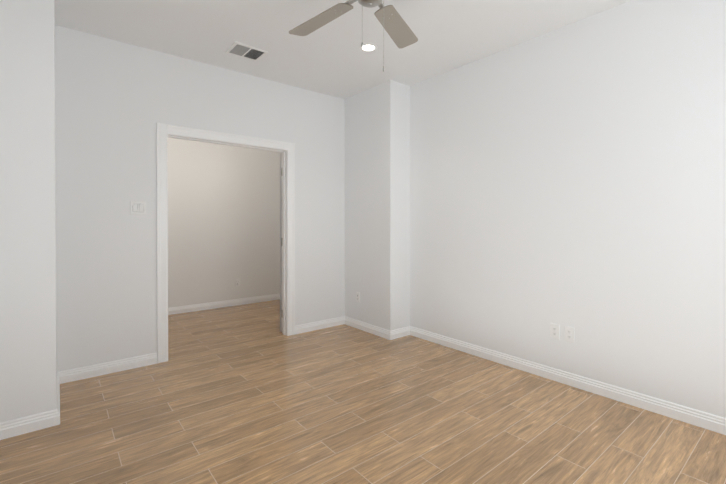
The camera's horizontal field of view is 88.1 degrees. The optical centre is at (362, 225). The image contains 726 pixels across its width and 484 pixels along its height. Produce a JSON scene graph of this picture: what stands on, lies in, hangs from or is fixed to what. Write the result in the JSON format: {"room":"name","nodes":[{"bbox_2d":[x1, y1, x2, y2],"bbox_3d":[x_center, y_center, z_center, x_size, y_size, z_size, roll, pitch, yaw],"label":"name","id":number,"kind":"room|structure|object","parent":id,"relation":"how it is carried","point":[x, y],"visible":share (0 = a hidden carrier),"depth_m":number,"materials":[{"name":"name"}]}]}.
{"room":"empty room","nodes":[
{"label":"empty room","id":0,"kind":"room"},
{"bbox_2d":[0,0,56,422],"bbox_3d":[-2.439,-0.154,2.387,0.750,2.740,0.860,0,1,-39],"label":"wall","id":1,"kind":"structure","parent":0,"point":[28,365],"depth_m":2.21,"materials":[{"name":"white paint"}]},
{"bbox_2d":[0,404,59,439],"bbox_3d":[-2.143,1.172,2.071,0.737,0.092,0.017,0,1,-39],"label":"baseboard","id":2,"kind":"structure","parent":1,"relation":"attached to","point":[51,418],"depth_m":2.21,"materials":[{"name":"white wood"}]},
{"bbox_2d":[57,371,63,403],"bbox_3d":[-2.103,1.168,2.592,0.017,0.092,0.740,0,1,-39],"label":"baseboard","id":3,"kind":"structure","parent":1,"relation":"attached to","point":[60,375],"depth_m":2.79,"materials":[{"name":"white wood"}]},
{"bbox_2d":[55,25,344,371],"bbox_3d":[-1.207,-0.164,3.867,3.030,2.740,0.120,0,1,-39],"label":"wall","id":4,"kind":"structure","parent":0,"point":[116,101],"depth_m":3.20,"materials":[{"name":"white paint"}]},
{"bbox_2d":[64,353,156,382],"bbox_3d":[-2.063,1.165,3.092,0.652,0.092,0.017,0,1,-39],"label":"baseboard","id":5,"kind":"structure","parent":4,"relation":"attached to","point":[100,369],"depth_m":3.07,"materials":[{"name":"white wood"}]},
{"bbox_2d":[130,201,145,214],"bbox_3d":[-1.917,-0.150,3.203,0.116,0.115,0.012,0,1,-39],"label":"switch plate","id":6,"kind":"object","parent":4,"relation":"attached to","point":[137,207],"visible":1,"depth_m":3.20,"materials":[{"name":"white plastic"}]},
{"bbox_2d":[156,123,294,362],"bbox_3d":[-1.325,0.151,3.773,1.355,2.110,0.156,0,1,-39],"label":"door frame","id":7,"kind":"structure","parent":4,"relation":"attached to","point":[163,130],"depth_m":3.61,"materials":[{"name":"white wood"}]},
{"bbox_2d":[280,153,281,331],"bbox_3d":[-0.761,0.187,4.464,0.574,2.006,0.238,0,1,-39],"label":"door","id":8,"kind":"structure","parent":4,"relation":"in","point":[281,242],"depth_m":4.21,"materials":[{"name":"white paint"}]},
{"bbox_2d":[295,316,343,333],"bbox_3d":[-0.500,1.156,4.364,0.657,0.092,0.017,0,1,-39],"label":"baseboard","id":9,"kind":"structure","parent":4,"relation":"attached to","point":[302,328],"depth_m":4.35,"materials":[{"name":"white wood"}]},
{"bbox_2d":[167,137,281,307],"bbox_3d":[-2.665,-0.172,5.065,3.780,2.740,0.120,0,1,-39],"label":"wall","id":10,"kind":"structure","parent":0,"point":[223,217],"depth_m":5.47,"materials":[{"name":"white paint"}]},
{"bbox_2d":[168,294,279,314],"bbox_3d":[-2.622,1.152,5.020,3.780,0.092,0.017,0,1,-39],"label":"baseboard","id":11,"kind":"structure","parent":10,"relation":"attached to","point":[204,306],"depth_m":5.46,"materials":[{"name":"white wood"}]},
{"bbox_2d":[235,279,239,286],"bbox_3d":[-1.881,0.859,5.628,0.070,0.115,0.008,0,1,-39],"label":"outlet","id":12,"kind":"object","parent":10,"relation":"attached to","point":[237,282],"visible":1,"depth_m":5.63,"materials":[{"name":"white plastic"}]},
{"bbox_2d":[54,0,630,98],"bbox_3d":[-0.579,-1.585,2.492,4.020,0.120,6.730,0,1,-39],"label":"ceiling","id":13,"kind":"structure","parent":0,"point":[331,58],"depth_m":2.96,"materials":[{"name":"white paint"}]},
{"bbox_2d":[225,42,267,61],"bbox_3d":[-1.025,-1.527,3.309,0.296,0.007,0.251,0,1,-39],"label":"ceiling vent","id":14,"kind":"object","parent":13,"relation":"in","point":[238,49],"visible":1,"depth_m":3.30,"materials":[{"name":"white plastic"}]},
{"bbox_2d":[289,0,417,71],"bbox_3d":[0.005,-1.170,2.007,1.264,0.703,1.254,0,1,-39],"label":"fan","id":15,"kind":"object","parent":13,"relation":"hanging from","point":[399,31],"visible":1,"depth_m":2.27,"materials":[{"name":"grey wood"}]},
{"bbox_2d":[359,43,377,51],"bbox_3d":[0.047,-1.528,3.228,0.156,0.005,0.156,0,1,-39],"label":"recessed light","id":16,"kind":"object","parent":13,"relation":"in","point":[369,47],"visible":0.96,"depth_m":3.22,"materials":[{"name":"white glass"}]},
{"bbox_2d":[0,299,725,483],"bbox_3d":[-0.579,1.265,2.511,4.020,0.100,6.730,0,1,-39],"label":"floor","id":17,"kind":"structure","parent":0,"point":[251,393],"depth_m":2.31,"materials":[{"name":"brown wood"}]},
{"bbox_2d":[345,80,409,330],"bbox_3d":[0.147,-0.168,4.370,0.295,2.740,0.810,0,1,-39],"label":"wall","id":18,"kind":"structure","parent":0,"point":[377,197],"depth_m":4.13,"materials":[{"name":"white paint"}]},
{"bbox_2d":[356,292,359,301],"bbox_3d":[-0.061,0.837,4.393,0.008,0.115,0.070,0,1,-39],"label":"electrical outlet","id":19,"kind":"object","parent":18,"relation":"attached to","point":[357,296],"visible":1,"depth_m":4.39,"materials":[{"name":"white plastic"}]},
{"bbox_2d":[344,316,395,339],"bbox_3d":[0.031,1.157,4.274,0.017,0.092,0.827,0,1,-39],"label":"baseboard","id":20,"kind":"structure","parent":18,"relation":"attached to","point":[390,335],"depth_m":4.20,"materials":[{"name":"white wood"}]},
{"bbox_2d":[410,0,725,417],"bbox_3d":[0.933,-0.163,3.733,0.120,2.740,6.730,0,1,-39],"label":"wall","id":21,"kind":"structure","parent":0,"point":[572,175],"depth_m":2.75,"materials":[{"name":"white paint"}]},
{"bbox_2d":[550,323,559,338],"bbox_3d":[1.501,0.827,2.941,0.008,0.115,0.070,0,1,-39],"label":"electrical outlet","id":22,"kind":"object","parent":21,"relation":"attached to","point":[555,331],"visible":1,"depth_m":2.94,"materials":[{"name":"white plastic"}]},
{"bbox_2d":[408,326,725,434],"bbox_3d":[1.719,1.168,2.667,0.017,0.092,3.830,0,1,-39],"label":"baseboard","id":23,"kind":"structure","parent":21,"relation":"attached to","point":[695,417],"depth_m":2.73,"materials":[{"name":"white wood"}]},
{"bbox_2d":[565,326,574,342],"bbox_3d":[1.570,0.828,2.856,0.008,0.115,0.070,0,1,-39],"label":"electrical outlet","id":24,"kind":"object","parent":21,"relation":"attached to","point":[569,334],"visible":1,"depth_m":2.85,"materials":[{"name":"white plastic"}]}
]}

